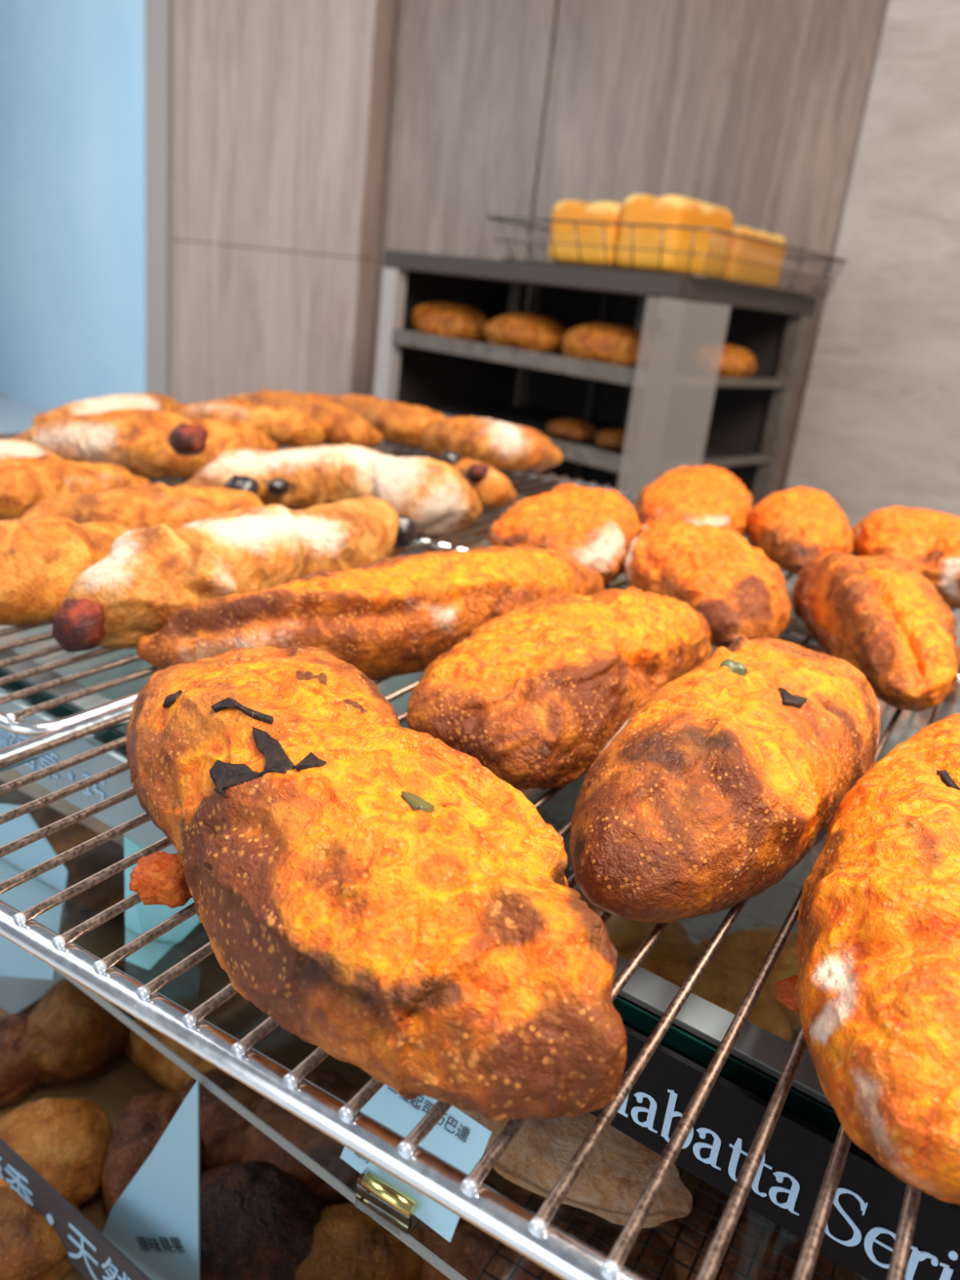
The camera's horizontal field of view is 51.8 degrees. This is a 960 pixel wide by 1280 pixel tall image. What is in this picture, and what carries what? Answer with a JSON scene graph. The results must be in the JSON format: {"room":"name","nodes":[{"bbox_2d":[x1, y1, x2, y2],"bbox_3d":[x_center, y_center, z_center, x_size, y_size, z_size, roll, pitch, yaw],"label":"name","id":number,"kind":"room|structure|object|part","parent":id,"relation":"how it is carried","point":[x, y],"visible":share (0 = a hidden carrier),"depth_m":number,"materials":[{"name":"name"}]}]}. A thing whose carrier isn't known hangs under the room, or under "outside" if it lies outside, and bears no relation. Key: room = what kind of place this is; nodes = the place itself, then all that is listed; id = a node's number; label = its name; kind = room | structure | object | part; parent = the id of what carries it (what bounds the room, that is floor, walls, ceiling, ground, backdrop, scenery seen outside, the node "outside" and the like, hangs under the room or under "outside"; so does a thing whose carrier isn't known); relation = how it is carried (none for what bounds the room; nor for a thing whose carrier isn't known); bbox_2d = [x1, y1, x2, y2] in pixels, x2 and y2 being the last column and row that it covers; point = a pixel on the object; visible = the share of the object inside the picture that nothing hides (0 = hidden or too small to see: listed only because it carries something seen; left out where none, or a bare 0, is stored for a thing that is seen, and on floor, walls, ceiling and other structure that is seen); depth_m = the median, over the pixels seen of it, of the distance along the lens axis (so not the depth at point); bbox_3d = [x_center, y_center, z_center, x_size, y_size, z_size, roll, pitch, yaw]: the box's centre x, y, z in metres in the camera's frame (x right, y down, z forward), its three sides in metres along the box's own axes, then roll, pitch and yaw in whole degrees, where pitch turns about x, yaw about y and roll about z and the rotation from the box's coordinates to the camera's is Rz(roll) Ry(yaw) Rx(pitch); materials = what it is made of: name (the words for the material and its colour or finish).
{"room":"food shop","nodes":[
{"label":"food shop","id":0,"kind":"room"},
{"bbox_2d":[0,396,49,433],"bbox_3d":[-0.234,0.531,2.098,12.000,0.100,9.000,17,22,27],"label":"floor","id":1,"kind":"structure","parent":0,"point":[16,415],"depth_m":6.92,"materials":[{"name":"white tile"}]},
{"bbox_2d":[373,249,817,545],"bbox_3d":[0.352,-0.565,3.335,1.362,1.260,0.850,23,25,39],"label":"display cabinet","id":2,"kind":"object","parent":1,"relation":"on","point":[681,415],"visible":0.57,"depth_m":3.32,"materials":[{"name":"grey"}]},
{"bbox_3d":[-0.348,-0.674,3.495,0.070,1.205,0.050,23,25,39],"label":"post","id":3,"kind":"part","parent":2,"relation":"part of","materials":[{"name":"beige"}]},
{"bbox_2d":[411,301,488,342],"bbox_3d":[-0.102,-1.088,3.399,0.289,0.137,0.258,17,22,27],"label":"round loaf","id":4,"kind":"object","parent":2,"relation":"on","point":[462,322],"visible":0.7,"depth_m":3.30,"materials":[{"name":"brown food"}]},
{"bbox_3d":[-0.116,-0.773,3.776,0.010,1.155,0.700,23,25,39],"label":"panel","id":5,"kind":"part","parent":2,"relation":"part of","materials":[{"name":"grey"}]},
{"bbox_3d":[0.160,-0.804,4.031,0.050,1.205,0.050,23,25,39],"label":"post","id":6,"kind":"part","parent":2,"relation":"part of","materials":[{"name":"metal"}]},
{"bbox_2d":[483,312,568,354],"bbox_3d":[0.149,-0.979,3.183,0.301,0.140,0.262,17,22,27],"label":"round loaf","id":7,"kind":"object","parent":2,"relation":"on","point":[522,331],"visible":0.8,"depth_m":3.08,"materials":[{"name":"brown food"}]},
{"bbox_2d":[507,475,555,497],"bbox_3d":[0.294,-0.440,3.457,1.044,0.025,0.740,23,25,39],"label":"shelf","id":8,"kind":"object","parent":2,"relation":"attached to","point":[529,495],"depth_m":3.83,"materials":[{"name":"grey"}]},
{"bbox_2d":[546,417,598,441],"bbox_3d":[0.286,-0.663,3.124,0.157,0.072,0.184,17,22,27],"label":"round loaf","id":9,"kind":"object","parent":2,"relation":"on","point":[565,428],"visible":0.94,"depth_m":3.06,"materials":[{"name":"brown food"}]},
{"bbox_2d":[419,405,759,462],"bbox_3d":[0.325,-0.702,3.364,1.044,0.025,0.740,23,25,39],"label":"shelf","id":10,"kind":"object","parent":2,"relation":"attached to","point":[677,446],"depth_m":3.38,"materials":[{"name":"grey metal"}]},
{"bbox_3d":[0.371,-1.161,3.208,1.164,0.055,0.800,23,25,39],"label":"panel","id":11,"kind":"part","parent":2,"relation":"part of","materials":[{"name":"grey"}]},
{"bbox_2d":[561,322,653,368],"bbox_3d":[0.385,-0.880,2.978,0.291,0.138,0.262,17,22,27],"label":"round loaf","id":12,"kind":"object","parent":2,"relation":"on","point":[617,344],"visible":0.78,"depth_m":2.88,"materials":[{"name":"brown food"}]},
{"bbox_2d":[595,428,638,453],"bbox_3d":[0.431,-0.605,3.006,0.164,0.072,0.186,17,22,27],"label":"round loaf","id":13,"kind":"object","parent":2,"relation":"on","point":[618,440],"visible":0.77,"depth_m":2.94,"materials":[{"name":"brown food"}]},
{"bbox_2d":[480,339,774,389],"bbox_3d":[0.351,-0.927,3.284,1.044,0.025,0.740,23,25,39],"label":"shelf","id":14,"kind":"object","parent":2,"relation":"attached to","point":[685,375],"depth_m":2.90,"materials":[{"name":"grey wood"}]},
{"bbox_3d":[0.444,-0.336,2.804,0.050,1.205,0.050,23,25,39],"label":"post","id":15,"kind":"part","parent":2,"relation":"part of","materials":[{"name":"wood"}]},
{"bbox_3d":[0.570,-0.661,3.688,1.054,1.155,0.020,23,25,39],"label":"panel","id":16,"kind":"part","parent":2,"relation":"part of","materials":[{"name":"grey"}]},
{"bbox_2d":[486,215,847,297],"bbox_3d":[0.574,-1.174,3.043,0.794,0.118,0.819,23,25,39],"label":"wire basket","id":17,"kind":"object","parent":2,"relation":"on","point":[504,219],"visible":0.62,"depth_m":2.80,"materials":[{"name":"brown"}]},
{"bbox_2d":[548,200,622,268],"bbox_3d":[0.393,-1.200,2.951,0.249,0.176,0.324,23,25,39],"label":"loaf","id":18,"kind":"object","parent":17,"relation":"in","point":[592,234],"visible":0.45,"depth_m":2.83,"materials":[{"name":"orange food"}]},
{"bbox_2d":[615,193,733,277],"bbox_3d":[0.551,-1.139,2.798,0.205,0.198,0.304,23,25,39],"label":"loaf","id":19,"kind":"object","parent":17,"relation":"in","point":[640,208],"visible":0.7,"depth_m":2.70,"materials":[{"name":"orange food"}]},
{"bbox_2d":[720,225,786,287],"bbox_3d":[0.799,-1.167,3.017,0.142,0.160,0.304,23,25,39],"label":"loaf","id":20,"kind":"object","parent":17,"relation":"in","point":[744,230],"visible":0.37,"depth_m":2.94,"materials":[{"name":"orange food"}]},
{"bbox_3d":[0.718,-0.540,3.006,0.025,0.025,0.680,23,25,39],"label":"rail","id":21,"kind":"part","parent":2,"relation":"part of","materials":[{"name":"metal"}]},
{"bbox_2d":[689,343,756,377],"bbox_3d":[0.750,-0.859,3.053,0.208,0.110,0.194,17,22,27],"label":"round loaf","id":22,"kind":"object","parent":2,"relation":"on","point":[723,360],"visible":0.91,"depth_m":2.98,"materials":[{"name":"brown food"}]},
{"bbox_3d":[0.744,-0.765,2.927,0.025,0.025,0.680,23,25,39],"label":"rail","id":23,"kind":"part","parent":2,"relation":"part of","materials":[{"name":"metal"}]},
{"bbox_3d":[0.687,-0.278,3.099,0.025,0.025,0.680,23,25,39],"label":"rail","id":24,"kind":"part","parent":2,"relation":"part of","materials":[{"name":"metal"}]},
{"bbox_3d":[0.944,-0.461,3.321,0.055,1.205,0.050,23,25,39],"label":"post","id":25,"kind":"part","parent":2,"relation":"part of","materials":[{"name":"metal"}]},
{"bbox_3d":[0.173,0.618,0.913,2.400,0.614,1.100,17,22,27],"label":"display case","id":26,"kind":"object","parent":1,"relation":"on","visible":0},
{"bbox_2d":[0,996,350,1279],"bbox_3d":[0.027,0.367,0.599,1.747,0.020,0.749,18,22,30],"label":"serving board","id":27,"kind":"object","parent":26,"relation":"on","point":[113,1090],"visible":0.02,"depth_m":0.66,"materials":[{"name":"brown wood"}]},
{"bbox_2d":[0,1013,43,1106],"bbox_3d":[-0.311,0.274,0.647,0.061,0.047,0.063,17,22,27],"label":"bread loaf","id":28,"kind":"object","parent":27,"relation":"on","point":[20,1075],"visible":0.73,"depth_m":0.63,"materials":[{"name":"brown food"}]},
{"bbox_2d":[0,970,65,1013],"bbox_3d":[-0.346,0.252,0.716,0.173,0.140,0.001,17,22,27],"label":"price card","id":29,"kind":"object","parent":27,"relation":"on","point":[16,993],"visible":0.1,"depth_m":0.70,"materials":[{"name":"blue"}]},
{"bbox_2d":[0,1186,80,1279],"bbox_3d":[-0.257,0.325,0.537,0.089,0.038,0.053,6,19,-1],"label":"bread loaf","id":30,"kind":"object","parent":27,"relation":"on","point":[31,1248],"visible":0.62,"depth_m":0.52,"materials":[{"name":"brown food"}]},
{"bbox_2d":[0,1097,114,1204],"bbox_3d":[-0.254,0.303,0.585,0.073,0.047,0.078,-4,22,-27],"label":"bread loaf","id":31,"kind":"object","parent":27,"relation":"on","point":[65,1141],"visible":0.73,"depth_m":0.57,"materials":[{"name":"brown food"}]},
{"bbox_2d":[0,1137,151,1279],"bbox_3d":[-0.209,0.316,0.516,0.340,0.040,0.003,19,23,31],"label":"sign","id":32,"kind":"object","parent":27,"relation":"on","point":[89,1251],"visible":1,"depth_m":0.52,"materials":[{"name":"grey plastic"}]},
{"bbox_2d":[26,977,131,1084],"bbox_3d":[-0.268,0.258,0.671,0.065,0.071,0.092,17,22,27],"label":"bread loaf","id":33,"kind":"object","parent":27,"relation":"on","point":[71,1037],"visible":0.67,"depth_m":0.64,"materials":[{"name":"brown food"}]},
{"bbox_2d":[102,1079,199,1279],"bbox_3d":[-0.183,0.297,0.520,0.097,0.217,0.002,17,22,27],"label":"price card","id":34,"kind":"object","parent":27,"relation":"on","point":[154,1222],"visible":1,"depth_m":0.51,"materials":[{"name":"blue paper"}]},
{"bbox_2d":[102,1091,207,1216],"bbox_3d":[-0.191,0.310,0.586,0.060,0.048,0.096,1,20,-16],"label":"bread loaf","id":35,"kind":"object","parent":27,"relation":"on","point":[143,1122],"visible":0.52,"depth_m":0.58,"materials":[{"name":"brown food"}]},
{"bbox_2d":[123,1029,193,1092],"bbox_3d":[-0.211,0.278,0.675,0.145,0.044,0.039,20,24,34],"label":"bread loaf","id":36,"kind":"object","parent":27,"relation":"on","point":[162,1069],"visible":0.23,"depth_m":0.66,"materials":[{"name":"brown food"}]},
{"bbox_2d":[175,1078,251,1169],"bbox_3d":[-0.156,0.301,0.621,0.078,0.048,0.085,17,22,27],"label":"bread loaf","id":37,"kind":"object","parent":27,"relation":"on","point":[223,1130],"visible":0.23,"depth_m":0.59,"materials":[{"name":"brown food"}]},
{"bbox_2d":[200,1160,324,1279],"bbox_3d":[-0.127,0.327,0.544,0.086,0.058,0.082,3,20,-12],"label":"bread loaf","id":38,"kind":"object","parent":27,"relation":"on","point":[258,1219],"visible":0.73,"depth_m":0.53,"materials":[{"name":"brown food"}]},
{"bbox_2d":[240,1124,349,1207],"bbox_3d":[-0.105,0.308,0.615,0.097,0.050,0.090,17,22,27],"label":"bread loaf","id":39,"kind":"object","parent":27,"relation":"on","point":[257,1145],"visible":0.19,"depth_m":0.58,"materials":[{"name":"brown food"}]},
{"bbox_2d":[294,1201,422,1279],"bbox_3d":[-0.067,0.339,0.543,0.093,0.049,0.058,-2,21,-23],"label":"bread loaf","id":40,"kind":"object","parent":27,"relation":"on","point":[348,1244],"visible":0.55,"depth_m":0.53,"materials":[{"name":"brown food"}]},
{"bbox_2d":[418,1257,450,1279],"bbox_3d":[-0.005,0.343,0.555,0.094,0.047,0.069,17,22,27],"label":"bread loaf","id":41,"kind":"object","parent":27,"relation":"on","point":[428,1272],"visible":0.04,"depth_m":0.53,"materials":[{"name":"brown food"}]},
{"bbox_2d":[0,0,959,555],"bbox_3d":[-0.512,-2.027,4.780,10.128,2.850,0.300,23,25,39],"label":"wall","id":42,"kind":"structure","parent":0,"point":[313,140],"depth_m":4.28,"materials":[{"name":"grey wood"}]},
{"bbox_2d":[144,0,193,397],"bbox_3d":[-1.824,-2.544,5.807,0.244,2.850,0.180,23,25,39],"label":"trim","id":43,"kind":"structure","parent":42,"relation":"attached to","point":[158,14],"depth_m":5.70,"materials":[{"name":"beige"}]},
{"bbox_3d":[-1.200,-1.496,5.472,1.704,1.245,0.150,23,25,39],"label":"panel","id":44,"kind":"part","parent":42,"relation":"part of","materials":[{"name":"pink wood"}]},
{"bbox_3d":[-1.043,-2.833,4.998,1.704,1.601,0.150,23,25,39],"label":"panel","id":45,"kind":"part","parent":42,"relation":"part of","materials":[{"name":"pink wood"}]},
{"bbox_3d":[-0.111,-1.845,4.399,0.927,2.850,0.050,23,25,39],"label":"panel","id":46,"kind":"part","parent":42,"relation":"part of","materials":[{"name":"grey wood"}]},
{"bbox_3d":[0.712,-1.494,3.682,1.342,2.850,0.050,23,25,39],"label":"panel","id":47,"kind":"part","parent":42,"relation":"part of","materials":[{"name":"grey wood"}]},
{"bbox_3d":[2.141,-0.878,2.417,2.660,2.850,0.080,23,25,39],"label":"panel","id":48,"kind":"part","parent":42,"relation":"part of","materials":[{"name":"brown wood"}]},
{"bbox_2d":[0,480,959,1157],"bbox_3d":[0.096,0.002,0.811,1.300,0.028,0.814,19,23,31],"label":"glass shelf","id":49,"kind":"object","parent":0,"point":[756,1062],"visible":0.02,"depth_m":0.42,"materials":[{"name":"clear glass"}]},
{"bbox_3d":[0.098,0.006,0.817,1.300,0.007,0.804,19,23,31],"label":"pane","id":50,"kind":"part","parent":49,"relation":"part of","materials":[{"name":"clear glass"}]},
{"bbox_2d":[0,692,177,853],"bbox_3d":[-0.222,0.067,0.530,0.614,0.042,0.004,19,23,31],"label":"sign","id":51,"kind":"object","parent":49,"relation":"attached to","point":[147,833],"visible":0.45,"depth_m":0.52,"materials":[{"name":"blue"}]},
{"bbox_2d":[0,431,639,735],"bbox_3d":[-0.279,-0.153,1.019,0.699,0.011,0.932,17,22,27],"label":"wire rack","id":52,"kind":"object","parent":49,"relation":"on","point":[11,722],"visible":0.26,"depth_m":0.56,"materials":[{"name":"metal"}]},
{"bbox_2d":[0,439,55,458],"bbox_3d":[-0.469,-0.180,0.963,0.127,0.034,0.039,-4,22,-27],"label":"bread","id":53,"kind":"object","parent":52,"relation":"on","point":[18,448],"visible":0.34,"depth_m":0.96,"materials":[{"name":"beige food"}]},
{"bbox_2d":[0,512,140,625],"bbox_3d":[-0.267,-0.057,0.643,0.112,0.061,0.192,23,25,38],"label":"bread","id":54,"kind":"object","parent":52,"relation":"on","point":[41,557],"visible":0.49,"depth_m":0.58,"materials":[{"name":"orange food"}]},
{"bbox_2d":[0,454,152,520],"bbox_3d":[-0.364,-0.134,0.842,0.207,0.052,0.083,-11,26,-40],"label":"bread","id":55,"kind":"object","parent":52,"relation":"on","point":[25,482],"visible":0.56,"depth_m":0.81,"materials":[{"name":"orange food"}]},
{"bbox_2d":[32,392,179,425],"bbox_3d":[-0.459,-0.306,1.306,0.083,0.045,0.267,14,21,20],"label":"bread","id":56,"kind":"object","parent":52,"relation":"on","point":[157,402],"visible":0.5,"depth_m":1.23,"materials":[{"name":"beige food"}]},
{"bbox_2d":[18,482,264,528],"bbox_3d":[-0.250,-0.100,0.786,0.229,0.050,0.071,-6,23,-32],"label":"bread","id":57,"kind":"object","parent":52,"relation":"on","point":[141,505],"visible":0.42,"depth_m":0.75,"materials":[{"name":"orange food"}]},
{"bbox_2d":[11,408,278,479],"bbox_3d":[-0.320,-0.207,1.033,0.295,0.071,0.226,-5,22,-30],"label":"bread","id":58,"kind":"object","parent":52,"relation":"on","point":[151,444],"visible":0.67,"depth_m":0.99,"materials":[{"name":"orange food"}]},
{"bbox_2d":[52,496,416,652],"bbox_3d":[-0.137,-0.068,0.706,0.084,0.068,0.400,17,22,27],"label":"bread","id":59,"kind":"object","parent":52,"relation":"on","point":[147,575],"visible":0.8,"depth_m":0.61,"materials":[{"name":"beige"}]},
{"bbox_2d":[169,398,324,447],"bbox_3d":[-0.324,-0.296,1.312,0.234,0.052,0.102,8,19,3],"label":"bread","id":60,"kind":"object","parent":52,"relation":"on","point":[286,426],"visible":0.66,"depth_m":1.27,"materials":[{"name":"orange food"}]},
{"bbox_2d":[225,389,383,448],"bbox_3d":[-0.284,-0.337,1.427,0.350,0.061,0.103,20,23,33],"label":"bread","id":61,"kind":"object","parent":52,"relation":"on","point":[340,424],"visible":0.57,"depth_m":1.33,"materials":[{"name":"orange food"}]},
{"bbox_2d":[173,444,481,534],"bbox_3d":[-0.132,-0.147,0.930,0.305,0.069,0.142,-1,21,-20],"label":"bread","id":62,"kind":"object","parent":52,"relation":"on","point":[435,494],"visible":0.74,"depth_m":0.91,"materials":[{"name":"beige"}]},
{"bbox_2d":[321,394,445,448],"bbox_3d":[-0.177,-0.352,1.511,0.377,0.056,0.128,22,24,37],"label":"bread","id":63,"kind":"object","parent":52,"relation":"on","point":[399,423],"visible":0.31,"depth_m":1.40,"materials":[{"name":"orange food"}]},
{"bbox_2d":[438,450,516,510],"bbox_3d":[-0.015,-0.190,1.114,0.080,0.052,0.176,-4,22,-29],"label":"bread","id":64,"kind":"object","parent":52,"relation":"on","point":[494,491],"visible":0.52,"depth_m":1.04,"materials":[{"name":"orange food"}]},
{"bbox_2d":[418,416,562,472],"bbox_3d":[-0.014,-0.286,1.369,0.260,0.062,0.171,17,22,27],"label":"bread","id":65,"kind":"object","parent":52,"relation":"on","point":[502,446],"visible":0.84,"depth_m":1.28,"materials":[{"name":"orange food"}]},
{"bbox_2d":[0,519,959,1279],"bbox_3d":[0.289,0.038,0.670,0.684,0.013,1.031,17,22,27],"label":"wire rack","id":66,"kind":"object","parent":49,"relation":"on","point":[532,1235],"visible":0.51,"depth_m":0.30,"materials":[{"name":"metal"}]},
{"bbox_3d":[0.289,0.040,0.671,0.684,0.010,1.031,17,22,27],"label":"frame","id":67,"kind":"part","parent":66,"relation":"part of","materials":[{"name":"metal"}]},
{"bbox_2d":[136,545,604,679],"bbox_3d":[-0.023,-0.027,0.632,0.367,0.066,0.097,-10,26,-40],"label":"loaf","id":68,"kind":"object","parent":66,"relation":"on","point":[394,616],"visible":0.74,"depth_m":0.56,"materials":[{"name":"brown food"}]},
{"bbox_2d":[125,646,626,1120],"bbox_3d":[-0.058,0.062,0.357,0.124,0.074,0.293,-7,24,-34],"label":"loaf","id":69,"kind":"object","parent":66,"relation":"on","point":[393,904],"visible":1,"depth_m":0.29,"materials":[{"name":"orange food"}]},
{"bbox_2d":[406,586,711,790],"bbox_3d":[0.053,0.007,0.557,0.115,0.067,0.274,17,22,27],"label":"loaf","id":70,"kind":"object","parent":66,"relation":"on","point":[535,692],"visible":0.91,"depth_m":0.48,"materials":[{"name":"brown food"}]},
{"bbox_2d":[487,483,642,584],"bbox_3d":[0.081,-0.104,0.888,0.127,0.062,0.234,12,20,14],"label":"loaf","id":71,"kind":"object","parent":66,"relation":"on","point":[596,527],"visible":0.81,"depth_m":0.82,"materials":[{"name":"orange food"}]},
{"bbox_2d":[635,465,752,537],"bbox_3d":[0.233,-0.149,1.063,0.122,0.064,0.330,12,20,16],"label":"loaf","id":72,"kind":"object","parent":66,"relation":"on","point":[710,495],"visible":0.66,"depth_m":0.99,"materials":[{"name":"orange food"}]},
{"bbox_2d":[622,518,791,648],"bbox_3d":[0.176,-0.053,0.774,0.121,0.063,0.247,5,19,-5],"label":"loaf","id":73,"kind":"object","parent":66,"relation":"on","point":[713,570],"visible":0.82,"depth_m":0.71,"materials":[{"name":"orange food"}]},
{"bbox_2d":[569,635,880,923],"bbox_3d":[0.124,0.048,0.461,0.105,0.071,0.289,17,22,27],"label":"loaf","id":74,"kind":"object","parent":66,"relation":"on","point":[718,784],"visible":0.99,"depth_m":0.38,"materials":[{"name":"orange food"}]},
{"bbox_2d":[746,486,853,574],"bbox_3d":[0.327,-0.122,1.017,0.100,0.065,0.277,11,20,11],"label":"loaf","id":75,"kind":"object","parent":66,"relation":"on","point":[793,527],"visible":0.91,"depth_m":0.94,"materials":[{"name":"orange food"}]},
{"bbox_2d":[774,713,959,1204],"bbox_3d":[0.185,0.085,0.371,0.107,0.076,0.309,17,22,27],"label":"loaf","id":76,"kind":"object","parent":66,"relation":"on","point":[875,992],"visible":1,"depth_m":0.28,"materials":[{"name":"orange food"}]},
{"bbox_2d":[791,551,959,711],"bbox_3d":[0.283,-0.020,0.705,0.096,0.070,0.278,9,20,7],"label":"loaf","id":77,"kind":"object","parent":66,"relation":"on","point":[887,620],"visible":0.94,"depth_m":0.63,"materials":[{"name":"brown food"}]},
{"bbox_2d":[851,505,959,609],"bbox_3d":[0.435,-0.091,0.968,0.132,0.062,0.296,11,20,13],"label":"loaf","id":78,"kind":"object","parent":66,"relation":"on","point":[926,542],"visible":0.7,"depth_m":0.91,"materials":[{"name":"orange food"}]},
{"bbox_2d":[588,1025,959,1279],"bbox_3d":[0.161,0.197,0.291,0.320,0.042,0.004,19,23,31],"label":"sign","id":79,"kind":"object","parent":49,"relation":"attached to","point":[860,1234],"visible":0.75,"depth_m":0.33,"materials":[{"name":"black plastic"}]},
{"bbox_3d":[0.054,0.078,0.932,1.900,0.016,0.815,17,22,27],"label":"baking tray","id":80,"kind":"object","parent":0,"visible":0},
{"bbox_2d":[0,768,868,1279],"bbox_3d":[-0.163,0.172,0.567,0.780,0.005,0.131,19,23,32],"label":"glass shelf","id":81,"kind":"object","parent":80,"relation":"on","point":[669,1245],"visible":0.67,"depth_m":0.45,"materials":[{"name":"clear glass"}]},
{"bbox_2d":[0,803,68,979],"bbox_3d":[-0.303,0.170,0.630,0.125,0.163,0.001,17,22,27],"label":"price card","id":82,"kind":"object","parent":81,"relation":"attached to","point":[15,961],"visible":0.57,"depth_m":0.61,"materials":[{"name":"blue paper"}]},
{"bbox_2d":[124,835,200,942],"bbox_3d":[-0.179,0.154,0.557,0.048,0.086,0.009,11,20,12],"label":"price card","id":83,"kind":"object","parent":81,"relation":"on","point":[140,918],"visible":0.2,"depth_m":0.56,"materials":[{"name":"teal paper"}]},
{"bbox_2d":[340,1084,492,1242],"bbox_3d":[-0.029,0.217,0.414,0.060,0.048,0.036,17,22,27],"label":"price card","id":84,"kind":"object","parent":81,"relation":"on","point":[457,1139],"visible":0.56,"depth_m":0.41,"materials":[{"name":"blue paper"}]},
{"bbox_2d":[454,1106,692,1213],"bbox_3d":[0.039,0.235,0.455,0.121,0.030,0.054,17,22,27],"label":"loaf","id":85,"kind":"object","parent":81,"relation":"on","point":[617,1171],"visible":0.43,"depth_m":0.44,"materials":[{"name":"brown food"}]}
]}

